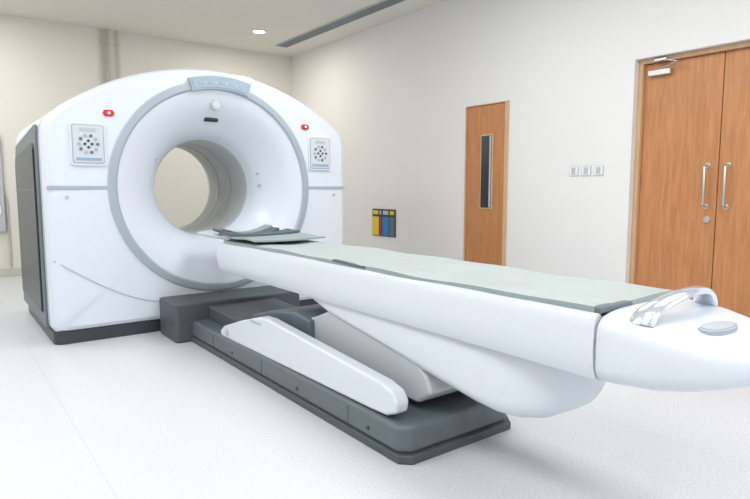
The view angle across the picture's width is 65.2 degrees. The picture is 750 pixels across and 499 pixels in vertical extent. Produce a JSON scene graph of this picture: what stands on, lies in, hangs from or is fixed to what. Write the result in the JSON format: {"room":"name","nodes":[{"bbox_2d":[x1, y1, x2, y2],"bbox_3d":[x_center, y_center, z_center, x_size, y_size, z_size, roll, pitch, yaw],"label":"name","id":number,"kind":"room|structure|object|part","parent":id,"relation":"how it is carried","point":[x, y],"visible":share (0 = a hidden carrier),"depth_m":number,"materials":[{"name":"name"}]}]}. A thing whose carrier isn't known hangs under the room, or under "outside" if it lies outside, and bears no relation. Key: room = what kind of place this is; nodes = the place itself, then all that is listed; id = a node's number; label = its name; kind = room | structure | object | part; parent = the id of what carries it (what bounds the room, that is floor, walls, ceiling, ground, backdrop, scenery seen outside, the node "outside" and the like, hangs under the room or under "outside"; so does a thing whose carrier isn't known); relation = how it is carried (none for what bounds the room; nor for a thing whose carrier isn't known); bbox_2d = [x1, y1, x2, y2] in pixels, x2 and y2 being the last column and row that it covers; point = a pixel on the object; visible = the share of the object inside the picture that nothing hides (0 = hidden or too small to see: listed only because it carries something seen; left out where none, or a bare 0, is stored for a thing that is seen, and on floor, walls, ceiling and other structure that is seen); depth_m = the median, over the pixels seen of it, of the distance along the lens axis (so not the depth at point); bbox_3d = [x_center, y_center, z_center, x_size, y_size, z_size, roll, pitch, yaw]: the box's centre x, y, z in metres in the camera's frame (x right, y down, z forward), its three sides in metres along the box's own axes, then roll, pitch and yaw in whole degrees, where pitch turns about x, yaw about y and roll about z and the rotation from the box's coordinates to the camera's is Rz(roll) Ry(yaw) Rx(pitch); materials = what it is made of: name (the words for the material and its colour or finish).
{"room":"radiology room","nodes":[
{"label":"radiology room","id":0,"kind":"room"},
{"bbox_2d":[0,14,291,268],"bbox_3d":[-3.923,-1.270,7.489,7.200,3.100,0.200,-4,7,-37],"label":"wall","id":1,"kind":"structure","parent":0,"point":[44,64],"depth_m":7.43,"materials":[{"name":"beige paint"}]},
{"bbox_2d":[0,143,11,266],"bbox_3d":[-4.486,-0.581,6.961,0.222,1.600,0.079,-4,7,-37],"label":"wall","id":2,"kind":"structure","parent":1,"relation":"attached to","point":[2,187],"depth_m":6.99,"materials":[{"name":"beige paint"}]},
{"bbox_2d":[0,267,21,276],"bbox_3d":[-3.939,0.237,7.500,6.598,0.100,0.014,-4,7,-37],"label":"baseboard","id":3,"kind":"structure","parent":1,"relation":"attached to","point":[5,272],"depth_m":7.13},
{"bbox_2d":[99,28,104,83],"bbox_3d":[-3.508,-1.336,7.646,0.044,2.999,0.034,-4,7,-37],"label":"conduit pipe","id":4,"kind":"object","parent":1,"relation":"attached to","point":[100,42],"visible":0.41,"depth_m":7.51,"materials":[{"name":"beige metal"}]},
{"bbox_2d":[105,29,109,81],"bbox_3d":[-3.452,-1.340,7.688,0.044,2.999,0.034,-4,7,-37],"label":"conduit pipe","id":5,"kind":"object","parent":1,"relation":"attached to","point":[106,30],"visible":0.23,"depth_m":7.55,"materials":[{"name":"beige metal"}]},
{"bbox_2d":[114,30,118,78],"bbox_3d":[-3.364,-1.347,7.753,0.044,2.999,0.034,-4,7,-37],"label":"conduit pipe","id":6,"kind":"object","parent":1,"relation":"attached to","point":[115,44],"visible":0.31,"depth_m":7.62,"materials":[{"name":"beige metal"}]},
{"bbox_2d":[0,0,446,56],"bbox_3d":[-0.652,-2.404,2.974,7.200,0.100,11.120,-4,7,-37],"label":"ceiling","id":7,"kind":"structure","parent":0,"point":[222,23],"depth_m":6.98,"materials":[{"name":"paint"}]},
{"bbox_2d":[251,29,266,33],"bbox_3d":[-1.508,-2.835,7.621,0.200,0.013,0.200,-4,7,-37],"label":"recessed light","id":8,"kind":"object","parent":7,"relation":"in","point":[258,31],"depth_m":7.62,"materials":[{"name":"white plastic"}]},
{"bbox_2d":[275,0,405,47],"bbox_3d":[0.793,-2.619,5.583,0.190,0.015,7.180,-4,7,-37],"label":"ceiling vent","id":9,"kind":"object","parent":7,"relation":"in","point":[383,4],"visible":1,"depth_m":7.15,"materials":[{"name":"grey metal"}]},
{"bbox_2d":[0,275,749,498],"bbox_3d":[-0.652,0.778,3.308,7.200,0.100,11.120,-4,7,-37],"label":"floor","id":10,"kind":"structure","parent":0,"point":[150,415],"depth_m":2.50,"materials":[{"name":"plastic"}]},
{"bbox_2d":[15,69,344,344],"bbox_3d":[-1.661,-0.456,5.153,2.438,1.970,1.567,-4,7,-37],"label":"gantry","id":11,"kind":"object","parent":10,"relation":"on","point":[99,253],"visible":0.9,"depth_m":4.32,"materials":[{"name":"white plastic"}]},
{"bbox_3d":[-2.655,-0.202,4.511,0.022,1.399,1.280,-4,7,-37],"label":"panel frame","id":12,"kind":"part","parent":11,"relation":"part of","materials":[{"name":"grey plastic"}]},
{"bbox_3d":[-1.835,-0.939,4.035,0.072,0.044,0.018,-4,7,-37],"label":"estop plate","id":13,"kind":"part","parent":11,"relation":"part of","materials":[{"name":"red plastic"}]},
{"bbox_3d":[-1.171,-1.257,4.460,0.460,0.095,0.006,-4,7,-37],"label":"display glass","id":14,"kind":"part","parent":11,"relation":"part of","materials":[{"name":"blue glass"}]},
{"bbox_3d":[-0.594,-1.036,4.958,0.072,0.044,0.018,-4,7,-37],"label":"estop plate","id":15,"kind":"part","parent":11,"relation":"part of","materials":[{"name":"red plastic"}]},
{"bbox_2d":[159,224,749,464],"bbox_3d":[-0.078,0.348,3.095,0.980,0.800,3.865,-4,7,-37],"label":"table","id":16,"kind":"object","parent":10,"relation":"on","point":[415,358],"visible":1,"depth_m":2.36,"materials":[{"name":"plastic"}]},
{"bbox_3d":[-0.422,0.508,3.030,0.070,0.225,1.783,-4,7,-37],"label":"lift arm","id":17,"kind":"part","parent":16,"relation":"part of"},
{"bbox_3d":[0.902,0.153,1.718,0.410,0.099,0.116,-4,7,-37],"label":"grab handle","id":18,"kind":"part","parent":16,"relation":"part of","materials":[{"name":"metal"}]},
{"bbox_2d":[488,136,490,206],"bbox_3d":[1.181,-0.800,6.030,0.002,0.730,0.022,-4,7,-37],"label":"vision panel blind edge","id":19,"kind":"object","parent":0,"point":[490,136],"depth_m":6.03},
{"bbox_2d":[292,0,749,282],"bbox_3d":[1.990,-1.019,5.107,0.200,3.100,10.720,-4,7,-37],"label":"wall","id":20,"kind":"structure","parent":0,"point":[396,94],"depth_m":5.73,"materials":[{"name":"white paint"}]},
{"bbox_2d":[372,209,395,237],"bbox_3d":[0.112,-0.343,7.520,0.015,0.350,0.480,-4,7,-37],"label":"chart","id":21,"kind":"object","parent":20,"relation":"attached to","point":[383,220],"visible":1,"depth_m":7.50,"materials":[{"name":"multicoloured paper"}]},
{"bbox_3d":[0.009,-0.312,7.653,0.004,0.240,0.130,-4,7,-37],"label":"panel","id":22,"kind":"part","parent":21,"relation":"part of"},
{"bbox_3d":[0.069,-0.303,7.573,0.004,0.240,0.050,-4,7,-37],"label":"panel","id":23,"kind":"part","parent":21,"relation":"part of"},
{"bbox_3d":[0.135,-0.294,7.486,0.004,0.240,0.130,-4,7,-37],"label":"panel","id":24,"kind":"part","parent":21,"relation":"part of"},
{"bbox_3d":[0.213,-0.283,7.382,0.004,0.240,0.100,-4,7,-37],"label":"panel","id":25,"kind":"part","parent":21,"relation":"part of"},
{"bbox_2d":[463,108,467,260],"bbox_3d":[1.014,-0.564,6.371,0.115,1.929,0.011,-4,7,-37],"label":"frame","id":26,"kind":"object","parent":20,"relation":"attached to","point":[466,108],"visible":0.31,"depth_m":6.33,"materials":[{"name":"brown wood"}]},
{"bbox_2d":[466,101,504,208],"bbox_3d":[1.177,-0.963,6.110,0.115,1.079,0.533,-4,7,-37],"label":"door","id":27,"kind":"structure","parent":20,"relation":"in","point":[501,101],"depth_m":6.07,"materials":[{"name":"brown wood"}]},
{"bbox_2d":[465,103,504,265],"bbox_3d":[1.161,-0.536,6.143,0.045,1.910,0.529,-4,7,-37],"label":"leaf","id":28,"kind":"object","parent":27,"relation":"attached to","point":[483,234],"visible":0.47,"depth_m":6.13,"materials":[{"name":"orange wood"}]},
{"bbox_3d":[1.151,-0.804,6.074,0.003,0.740,0.140,-4,7,-37],"label":"viewing panel","id":29,"kind":"part","parent":27,"relation":"part of","materials":[{"name":"black glass"}]},
{"bbox_3d":[1.155,-0.805,6.077,0.008,0.770,0.170,-4,7,-37],"label":"vision panel frame","id":30,"kind":"part","parent":27,"relation":"part of","materials":[{"name":"brown wood"}]},
{"bbox_2d":[502,100,509,265],"bbox_3d":[1.349,-0.517,5.925,0.115,1.929,0.044,-4,7,-37],"label":"frame","id":31,"kind":"object","parent":20,"relation":"attached to","point":[507,103],"visible":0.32,"depth_m":5.87,"materials":[{"name":"brown wood"}]},
{"bbox_2d":[569,166,578,175],"bbox_3d":[1.778,-0.702,5.244,0.014,0.090,0.090,-4,7,-37],"label":"wall switch","id":32,"kind":"object","parent":20,"relation":"attached to","point":[574,170],"visible":1,"depth_m":5.24,"materials":[{"name":"white plastic"}]},
{"bbox_2d":[581,165,590,175],"bbox_3d":[1.853,-0.692,5.145,0.014,0.090,0.090,-4,7,-37],"label":"wall switch","id":33,"kind":"object","parent":20,"relation":"attached to","point":[586,170],"visible":1,"depth_m":5.13,"materials":[{"name":"white plastic"}]},
{"bbox_3d":[1.853,-0.692,5.144,0.005,0.082,0.082,-4,7,-37],"label":"plate","id":34,"kind":"part","parent":33,"relation":"part of","materials":[{"name":"white plastic"}]},
{"bbox_2d":[594,165,603,175],"bbox_3d":[1.925,-0.681,5.049,0.014,0.090,0.090,-4,7,-37],"label":"wall switch","id":35,"kind":"object","parent":20,"relation":"attached to","point":[598,169],"visible":1,"depth_m":5.04,"materials":[{"name":"white plastic"}]},
{"bbox_2d":[629,60,645,283],"bbox_3d":[2.209,-0.495,4.902,0.120,2.099,0.034,-4,7,-37],"label":"frame","id":36,"kind":"object","parent":20,"relation":"attached to","point":[642,68],"visible":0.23,"depth_m":4.85,"materials":[{"name":"brown wood"}]},
{"bbox_2d":[643,41,749,207],"bbox_3d":[2.554,-0.898,4.338,0.188,1.179,1.210,-4,7,-37],"label":"door","id":37,"kind":"structure","parent":20,"relation":"in","point":[742,45],"depth_m":4.41,"materials":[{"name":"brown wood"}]},
{"bbox_2d":[654,57,667,61],"bbox_3d":[2.252,-1.495,4.613,0.030,0.020,0.100,-4,7,-37],"label":"bracket","id":38,"kind":"object","parent":37,"relation":"attached to","point":[663,58],"visible":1,"depth_m":4.60,"materials":[{"name":"metal"}]},
{"bbox_3d":[2.276,-1.458,4.566,0.027,0.081,0.217,-2,6,-20],"label":"closer arm","id":39,"kind":"part","parent":37,"relation":"part of","materials":[{"name":"metal"}]},
{"bbox_2d":[636,52,725,299],"bbox_3d":[2.402,-0.453,4.651,0.045,2.056,0.600,-4,7,-37],"label":"leaf","id":40,"kind":"object","parent":37,"relation":"attached to","point":[682,120],"visible":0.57,"depth_m":4.60,"materials":[{"name":"orange wood"}]},
{"bbox_2d":[703,216,709,222],"bbox_3d":[2.525,-0.228,4.462,0.014,0.048,0.048,-4,7,-37],"label":"cylinder","id":41,"kind":"object","parent":40,"relation":"attached to","point":[706,219],"visible":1,"depth_m":4.46,"materials":[{"name":"metal"}]},
{"bbox_3d":[2.495,-0.481,4.432,0.066,0.330,0.020,-4,7,-37],"label":"pull handle","id":42,"kind":"part","parent":37,"relation":"part of","materials":[{"name":"metal"}]},
{"bbox_3d":[2.582,-0.469,4.316,0.066,0.330,0.020,-4,7,-37],"label":"pull handle","id":43,"kind":"part","parent":37,"relation":"part of","materials":[{"name":"metal"}]},
{"bbox_2d":[712,48,749,317],"bbox_3d":[2.765,-0.402,4.169,0.045,2.056,0.600,-4,7,-37],"label":"leaf","id":44,"kind":"object","parent":37,"relation":"attached to","point":[731,261],"visible":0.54,"depth_m":4.29,"materials":[{"name":"orange wood"}]}
]}

